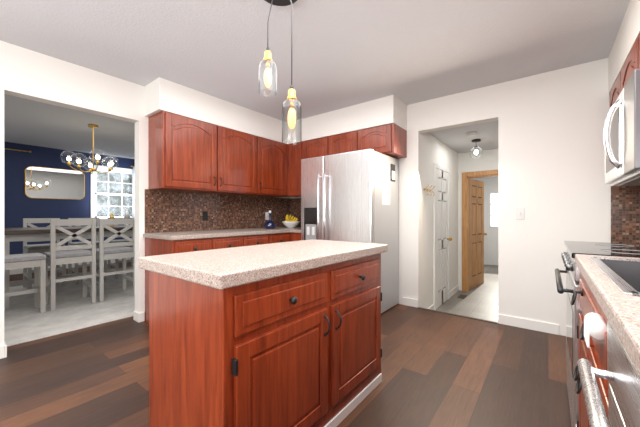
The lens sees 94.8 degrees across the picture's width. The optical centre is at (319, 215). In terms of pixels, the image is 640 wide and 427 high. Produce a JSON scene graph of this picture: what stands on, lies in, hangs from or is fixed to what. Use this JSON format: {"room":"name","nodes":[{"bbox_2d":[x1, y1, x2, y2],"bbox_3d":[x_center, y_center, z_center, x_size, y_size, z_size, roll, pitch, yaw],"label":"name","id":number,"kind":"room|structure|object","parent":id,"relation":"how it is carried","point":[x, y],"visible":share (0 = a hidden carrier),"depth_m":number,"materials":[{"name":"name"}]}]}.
{"room":"kitchen","nodes":[
{"label":"kitchen","id":0,"kind":"room"},
{"bbox_2d":[4,142,134,265],"bbox_3d":[-5.223,0.005,6.140,0.120,2.690,4.140,0,0,38],"label":"wall","id":1,"kind":"structure","parent":0,"point":[19,205],"depth_m":5.73,"materials":[{"name":"blue paint"}]},
{"bbox_2d":[25,166,84,199],"bbox_3d":[-5.303,-0.630,5.917,0.022,0.620,0.910,0,0,38],"label":"mirror","id":2,"kind":"object","parent":1,"relation":"attached to","point":[49,183],"visible":0.96,"depth_m":5.88,"materials":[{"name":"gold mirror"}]},
{"bbox_2d":[4,148,134,166],"bbox_3d":[-5.098,-1.176,6.125,0.094,0.088,2.730,0,0,38],"label":"curtain rod","id":3,"kind":"object","parent":1,"relation":"attached to","point":[30,152],"visible":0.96,"depth_m":5.46,"materials":[{"name":"gold metal"}]},
{"bbox_2d":[133,167,134,218],"bbox_3d":[-4.344,-0.048,7.053,0.040,2.175,0.260,0,0,38],"label":"curtain","id":4,"kind":"object","parent":3,"relation":"hanging from","point":[134,192],"visible":0.1,"depth_m":6.97,"materials":[{"name":"white fabric"}]},
{"bbox_2d":[91,165,132,218],"bbox_3d":[-4.687,-0.460,6.749,0.120,1.270,0.990,0,0,38],"label":"dining window","id":5,"kind":"structure","parent":1,"relation":"in","point":[94,191],"depth_m":6.65,"materials":[{"name":"white"}]},
{"bbox_2d":[0,40,289,345],"bbox_3d":[-2.370,0.005,2.459,0.120,2.690,6.220,0,0,38],"label":"wall","id":6,"kind":"structure","parent":0,"point":[25,73],"depth_m":2.63,"materials":[{"name":"white paint"}]},
{"bbox_2d":[0,343,6,358],"bbox_3d":[-3.279,1.052,1.179,0.013,0.095,2.783,0,0,38],"label":"baseboard","id":7,"kind":"structure","parent":6,"relation":"attached to","point":[3,349],"depth_m":2.26,"materials":[{"name":"white wood"}]},
{"bbox_2d":[148,111,263,194],"bbox_3d":[-1.286,-0.649,3.472,0.346,0.758,1.242,0,0,38],"label":"upper cabinet","id":8,"kind":"object","parent":6,"relation":"attached to","point":[186,154],"depth_m":3.20,"materials":[{"name":"brown wood"}]},
{"bbox_2d":[145,189,289,232],"bbox_3d":[-1.155,-0.041,3.921,0.008,0.458,2.180,0,0,38],"label":"backsplash","id":9,"kind":"structure","parent":6,"relation":"attached to","point":[173,211],"depth_m":3.62,"materials":[{"name":"tile"}]},
{"bbox_2d":[203,211,207,220],"bbox_3d":[-1.401,0.013,3.593,0.004,0.115,0.070,0,0,38],"label":"outlet","id":10,"kind":"object","parent":9,"relation":"attached to","point":[205,215],"visible":1,"depth_m":3.59,"materials":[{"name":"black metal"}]},
{"bbox_2d":[265,212,268,219],"bbox_3d":[-0.778,0.013,4.375,0.032,0.115,0.070,0,0,38],"label":"outlet","id":11,"kind":"object","parent":9,"relation":"attached to","point":[266,216],"visible":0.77,"depth_m":4.37,"materials":[{"name":"white plastic"}]},
{"bbox_2d":[248,138,287,196],"bbox_3d":[-0.786,-0.649,4.116,0.346,0.758,0.659,0,0,38],"label":"upper cabinet","id":12,"kind":"object","parent":6,"relation":"attached to","point":[275,153],"depth_m":4.06,"materials":[{"name":"brown wood"}]},
{"bbox_2d":[0,262,571,426],"bbox_3d":[-2.472,1.225,2.614,8.790,0.250,6.340,0,0,38],"label":"floor","id":13,"kind":"structure","parent":0,"point":[438,369],"depth_m":1.99,"materials":[{"name":"brown wood"}]},
{"bbox_2d":[4,266,134,346],"bbox_3d":[-3.329,1.095,4.323,3.440,0.009,3.250,0,0,38],"label":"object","id":14,"kind":"structure","parent":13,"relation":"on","point":[25,320],"depth_m":3.32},
{"bbox_2d":[4,253,45,312],"bbox_3d":[-3.476,0.767,3.057,0.370,0.644,0.880,0,0,38],"label":"bench","id":15,"kind":"object","parent":14,"relation":"on","point":[37,261],"visible":1,"depth_m":3.26,"materials":[{"name":"grey paint"}]},
{"bbox_2d":[23,218,65,289],"bbox_3d":[-4.198,0.569,4.484,0.430,1.038,0.420,0,0,38],"label":"dining chair","id":16,"kind":"object","parent":14,"relation":"on","point":[36,248],"visible":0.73,"depth_m":4.44,"materials":[{"name":"grey paint"}]},
{"bbox_2d":[4,225,132,308],"bbox_3d":[-3.375,0.632,4.377,0.980,0.914,2.180,0,0,38],"label":"dining table","id":17,"kind":"object","parent":14,"relation":"on","point":[26,234],"visible":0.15,"depth_m":3.70,"materials":[{"name":"grey paint"}]},
{"bbox_2d":[109,208,130,225],"bbox_3d":[-3.101,0.024,4.747,0.217,0.300,0.560,0,0,38],"label":"centrepiece","id":18,"kind":"object","parent":17,"relation":"on","point":[127,216],"visible":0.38,"depth_m":4.76,"materials":[{"name":"gold metal"}]},
{"bbox_2d":[44,219,95,310],"bbox_3d":[-3.076,0.569,3.613,0.430,1.038,0.420,0,0,38],"label":"dining chair","id":19,"kind":"object","parent":14,"relation":"on","point":[58,255],"visible":0.94,"depth_m":3.50,"materials":[{"name":"grey paint"}]},
{"bbox_2d":[68,218,106,283],"bbox_3d":[-3.873,0.569,4.902,0.430,1.038,0.420,0,0,38],"label":"dining chair","id":20,"kind":"object","parent":14,"relation":"on","point":[70,268],"visible":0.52,"depth_m":4.85,"materials":[{"name":"grey paint"}]},
{"bbox_2d":[90,219,134,301],"bbox_3d":[-2.794,0.569,3.977,0.430,1.038,0.420,0,0,38],"label":"dining chair","id":21,"kind":"object","parent":14,"relation":"on","point":[113,251],"visible":0.83,"depth_m":3.83,"materials":[{"name":"grey paint"}]},
{"bbox_2d":[107,218,133,277],"bbox_3d":[-3.536,0.569,5.337,0.430,1.038,0.420,0,0,38],"label":"dining chair","id":22,"kind":"object","parent":14,"relation":"on","point":[115,265],"visible":0.29,"depth_m":5.21,"materials":[{"name":"grey paint"}]},
{"bbox_2d":[145,235,250,322],"bbox_3d":[-1.321,0.665,3.207,0.616,0.870,0.848,0,0,38],"label":"base cabinet","id":23,"kind":"object","parent":13,"relation":"on","point":[170,243],"depth_m":2.96,"materials":[{"name":"brown wood"}]},
{"bbox_2d":[143,227,294,238],"bbox_3d":[-0.915,0.210,3.720,0.628,0.040,2.196,0,0,38],"label":"countertop","id":24,"kind":"structure","parent":23,"relation":"on","point":[277,230],"depth_m":3.16,"materials":[{"name":"beige stone"}]},
{"bbox_2d":[264,210,275,228],"bbox_3d":[-0.694,0.061,4.082,0.156,0.255,0.156,0,0,38],"label":"decanter","id":25,"kind":"object","parent":24,"relation":"on","point":[269,224],"visible":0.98,"depth_m":4.04,"materials":[{"name":"blue glass"}]},
{"bbox_2d":[282,214,299,227],"bbox_3d":[-0.431,0.089,4.372,0.264,0.199,0.264,0,0,38],"label":"fruit bowl","id":26,"kind":"object","parent":24,"relation":"on","point":[289,222],"visible":1,"depth_m":4.32,"materials":[{"name":"white ceramic"}]},
{"bbox_2d":[149,251,387,426],"bbox_3d":[-0.172,0.672,1.639,0.639,0.854,1.200,0,0,38],"label":"kitchen island","id":27,"kind":"object","parent":13,"relation":"on","point":[284,334],"depth_m":1.23,"materials":[{"name":"brown wood"}]},
{"bbox_2d":[138,239,387,290],"bbox_3d":[-0.193,0.219,1.656,0.655,0.052,1.270,0,0,38],"label":"island countertop","id":28,"kind":"structure","parent":27,"relation":"on","point":[214,268],"depth_m":1.30,"materials":[{"name":"beige stone"}]},
{"bbox_2d":[251,231,290,245],"bbox_3d":[-0.891,0.665,3.762,0.616,0.870,0.828,0,0,38],"label":"base cabinet","id":29,"kind":"object","parent":13,"relation":"on","point":[255,239],"depth_m":3.62,"materials":[{"name":"brown wood"}]},
{"bbox_2d":[295,227,300,234],"bbox_3d":[-0.107,0.210,4.074,0.238,0.040,0.646,0,0,38],"label":"countertop","id":30,"kind":"structure","parent":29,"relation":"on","point":[297,229],"depth_m":3.84,"materials":[{"name":"beige stone"}]},
{"bbox_2d":[291,231,300,240],"bbox_3d":[-0.106,0.665,4.092,0.258,0.870,0.616,0,0,38],"label":"base cabinet","id":31,"kind":"object","parent":13,"relation":"on","point":[294,237],"depth_m":3.87,"materials":[{"name":"brown wood"}]},
{"bbox_2d":[301,149,398,312],"bbox_3d":[0.351,0.203,3.612,0.988,1.795,0.782,0,0,38],"label":"fridge","id":32,"kind":"object","parent":13,"relation":"on","point":[352,196],"visible":0.71,"depth_m":3.33,"materials":[{"name":"grey metal"}]},
{"bbox_2d":[418,307,497,323],"bbox_3d":[1.483,1.097,3.234,0.816,0.006,0.039,0,0,38],"label":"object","id":33,"kind":"structure","parent":13,"relation":"on","point":[459,315],"depth_m":3.20,"materials":[{"name":"brown"}]},
{"bbox_2d":[574,310,598,426],"bbox_3d":[1.052,0.750,0.713,0.645,0.700,0.716,0,0,38],"label":"base cabinet","id":34,"kind":"object","parent":13,"relation":"on","point":[588,404],"depth_m":0.71,"materials":[{"name":"brown wood"}]},
{"bbox_2d":[555,241,639,426],"bbox_3d":[1.547,0.570,1.383,0.683,1.060,0.760,0,0,38],"label":"range","id":35,"kind":"object","parent":13,"relation":"on","point":[572,270],"visible":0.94,"depth_m":1.39,"materials":[{"name":"silver metal"}]},
{"bbox_2d":[591,298,639,426],"bbox_3d":[0.654,0.653,0.180,0.621,0.895,0.761,0,0,38],"label":"dishwasher","id":36,"kind":"object","parent":13,"relation":"on","point":[607,374],"depth_m":0.54,"materials":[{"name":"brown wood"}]},
{"bbox_2d":[575,254,639,373],"bbox_3d":[0.428,0.185,-0.106,0.627,0.040,2.958,0,0,38],"label":"countertop","id":37,"kind":"structure","parent":36,"relation":"on","point":[622,309],"depth_m":0.57,"materials":[{"name":"beige stone"}]},
{"bbox_2d":[595,258,639,293],"bbox_3d":[1.018,0.264,0.729,0.445,0.202,0.640,0,0,38],"label":"sink","id":38,"kind":"object","parent":37,"relation":"in","point":[625,271],"depth_m":1.05,"materials":[{"name":"grey metal"}]},
{"bbox_2d":[0,0,629,158],"bbox_3d":[-0.909,-1.380,4.628,8.790,0.080,11.440,0,0,38],"label":"ceiling","id":39,"kind":"structure","parent":0,"point":[346,53],"depth_m":2.34,"materials":[{"name":"white paint"}]},
{"bbox_2d":[60,124,118,173],"bbox_3d":[-3.332,-0.981,4.360,0.704,0.719,0.714,0,0,38],"label":"dining chandelier","id":40,"kind":"object","parent":39,"relation":"hanging from","point":[93,169],"visible":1,"depth_m":4.35,"materials":[{"name":"gold metal"}]},
{"bbox_2d":[259,0,301,144],"bbox_3d":[-0.240,-0.873,1.717,0.334,0.935,0.260,0,0,38],"label":"pendant light","id":41,"kind":"object","parent":39,"relation":"hanging from","point":[291,97],"visible":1,"depth_m":1.69,"materials":[{"name":"clear glass"}]},
{"bbox_2d":[145,0,639,144],"bbox_3d":[-0.727,-1.185,1.184,4.040,0.310,5.980,0,0,38],"label":"soffit","id":42,"kind":"object","parent":39,"relation":"attached to","point":[161,94],"depth_m":3.36,"materials":[{"name":"white paint"}]},
{"bbox_2d":[422,132,461,308],"bbox_3d":[1.807,0.030,4.401,0.140,2.740,1.970,0,0,38],"label":"wall","id":43,"kind":"structure","parent":0,"point":[435,150],"depth_m":4.05,"materials":[{"name":"white paint"}]},
{"bbox_2d":[424,185,434,195],"bbox_3d":[1.392,-0.310,3.729,0.066,0.135,0.272,0,0,38],"label":"coat hooks","id":44,"kind":"object","parent":43,"relation":"attached to","point":[427,190],"visible":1,"depth_m":3.72,"materials":[{"name":"gold metal"}]},
{"bbox_2d":[433,162,451,309],"bbox_3d":[1.792,0.291,4.229,0.087,1.997,0.764,0,0,38],"label":"door","id":45,"kind":"structure","parent":43,"relation":"attached to","point":[442,238],"depth_m":4.21,"materials":[{"name":"white wood"}]},
{"bbox_2d":[450,285,458,296],"bbox_3d":[2.190,1.242,4.803,0.013,0.095,0.625,0,0,38],"label":"baseboard","id":46,"kind":"structure","parent":43,"relation":"attached to","point":[453,291],"depth_m":4.80,"materials":[{"name":"white wood"}]},
{"bbox_2d":[290,58,610,335],"bbox_3d":[1.190,0.005,3.557,4.160,2.690,0.120,0,0,38],"label":"wall","id":47,"kind":"structure","parent":0,"point":[551,161],"depth_m":2.81,"materials":[{"name":"white paint"}]},
{"bbox_2d":[288,142,299,166],"bbox_3d":[-0.212,-0.864,4.315,0.344,0.328,0.396,0,0,38],"label":"upper cabinet","id":48,"kind":"object","parent":47,"relation":"attached to","point":[293,149],"depth_m":4.18,"materials":[{"name":"brown wood"}]},
{"bbox_2d":[288,167,300,196],"bbox_3d":[-0.244,-0.485,4.340,0.264,0.430,0.396,0,0,38],"label":"upper cabinet","id":49,"kind":"object","parent":47,"relation":"attached to","point":[294,173],"depth_m":4.18,"materials":[{"name":"brown wood"}]},
{"bbox_2d":[300,132,351,166],"bbox_3d":[0.245,-0.864,3.961,0.947,0.328,0.396,0,0,38],"label":"upper cabinet","id":50,"kind":"object","parent":47,"relation":"attached to","point":[340,143],"depth_m":3.84,"materials":[{"name":"brown wood"}]},
{"bbox_2d":[352,123,406,158],"bbox_3d":[0.730,-0.864,3.585,0.520,0.328,0.396,0,0,38],"label":"upper cabinet","id":51,"kind":"object","parent":47,"relation":"attached to","point":[390,140],"depth_m":3.41,"materials":[{"name":"brown wood"}]},
{"bbox_2d":[290,185,639,243],"bbox_3d":[1.106,0.365,3.541,4.032,1.270,0.008,0,0,38],"label":"backsplash","id":52,"kind":"structure","parent":47,"relation":"attached to","point":[625,214],"depth_m":2.44,"materials":[{"name":"tile"}]},
{"bbox_2d":[515,207,523,219],"bbox_3d":[1.957,-0.015,2.878,0.072,0.120,0.011,0,0,38],"label":"light switch","id":53,"kind":"object","parent":47,"relation":"attached to","point":[519,213],"visible":1,"depth_m":2.88,"materials":[{"name":"white plastic"}]},
{"bbox_2d":[498,314,558,334],"bbox_3d":[2.004,1.052,2.842,0.479,0.095,0.013,0,0,38],"label":"baseboard","id":54,"kind":"structure","parent":47,"relation":"attached to","point":[545,327],"depth_m":2.83,"materials":[{"name":"white wood"}]},
{"bbox_2d":[428,120,497,152],"bbox_3d":[3.137,-1.090,5.350,2.200,0.060,5.100,0,0,38],"label":"ceiling","id":55,"kind":"structure","parent":0,"point":[456,139],"depth_m":4.02,"materials":[{"name":"white paint"}]},
{"bbox_2d":[465,132,475,136],"bbox_3d":[1.944,-1.043,3.795,0.132,0.034,0.132,0,0,38],"label":"smoke detector","id":56,"kind":"object","parent":55,"relation":"attached to","point":[468,134],"visible":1,"depth_m":3.76,"materials":[{"name":"white plastic"}]},
{"bbox_2d":[469,139,482,158],"bbox_3d":[2.200,-0.925,4.141,0.170,0.270,0.170,0,0,38],"label":"pendant light","id":57,"kind":"object","parent":55,"relation":"hanging from","point":[476,152],"visible":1,"depth_m":4.12,"materials":[{"name":"glass"}]},
{"bbox_2d":[436,265,497,321],"bbox_3d":[3.137,1.343,5.350,2.440,0.114,5.340,0,0,38],"label":"floor","id":58,"kind":"structure","parent":0,"point":[480,301],"depth_m":4.39,"materials":[{"name":"white tile"}]},
{"bbox_2d":[462,149,497,185],"bbox_3d":[2.856,0.030,4.758,1.080,2.740,0.120,0,0,38],"label":"wall","id":59,"kind":"structure","parent":0,"point":[489,159],"depth_m":4.88,"materials":[{"name":"white paint"}]},
{"bbox_2d":[470,179,486,288],"bbox_3d":[2.857,0.325,5.312,0.203,1.915,0.738,0,0,38],"label":"door","id":60,"kind":"structure","parent":59,"relation":"in","point":[477,233],"depth_m":5.30,"materials":[{"name":"brown wood"}]},
{"bbox_2d":[462,170,497,291],"bbox_3d":[2.816,0.282,4.776,0.915,2.015,0.140,0,0,38],"label":"trim","id":61,"kind":"structure","parent":59,"relation":"attached to","point":[466,176],"depth_m":4.97,"materials":[{"name":"brown wood"}]},
{"bbox_2d":[484,185,497,265],"bbox_3d":[4.615,0.260,7.370,0.920,2.060,0.096,0,0,38],"label":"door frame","id":62,"kind":"structure","parent":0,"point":[491,224],"depth_m":7.55,"materials":[{"name":"white paint"}]},
{"bbox_3d":[0.880,0.005,-0.138,0.120,2.690,6.100,0,0,38],"label":"wall","id":63,"kind":"structure","parent":0,"visible":0},
{"bbox_2d":[609,39,636,108],"bbox_3d":[2.208,-0.649,1.934,0.316,0.758,1.058,0,0,38],"label":"upper cabinet","id":64,"kind":"object","parent":63,"relation":"attached to","point":[631,64],"depth_m":1.95,"materials":[{"name":"brown wood"}]},
{"bbox_2d":[637,33,639,68],"bbox_3d":[1.693,-0.803,1.270,0.316,0.449,0.758,0,0,38],"label":"upper cabinet","id":65,"kind":"object","parent":63,"relation":"attached to","point":[638,39],"depth_m":1.65,"materials":[{"name":"brown wood"}]},
{"bbox_2d":[604,69,639,185],"bbox_3d":[1.616,-0.370,1.330,0.509,0.409,0.754,0,0,38],"label":"microwave","id":66,"kind":"object","parent":65,"relation":"attached to","point":[622,141],"visible":1,"depth_m":1.32,"materials":[{"name":"silver metal"}]},
{"label":"outside","id":67,"kind":"structure","parent":0,"visible":0},
{"bbox_2d":[97,171,131,215],"bbox_3d":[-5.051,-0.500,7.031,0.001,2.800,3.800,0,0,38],"label":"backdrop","id":68,"kind":"structure","parent":67,"point":[104,188],"depth_m":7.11,"materials":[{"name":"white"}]},
{"bbox_3d":[-3.441,0.005,4.757,4.390,2.690,4.140,0,0,38],"label":"wall","id":69,"kind":"structure","parent":0,"visible":0},
{"bbox_2d":[10,258,130,274],"bbox_3d":[-5.171,1.052,6.099,0.013,0.095,3.840,0,0,38],"label":"baseboard","id":70,"kind":"structure","parent":69,"relation":"attached to","point":[15,271],"depth_m":5.83,"materials":[{"name":"white wood"}]}
]}

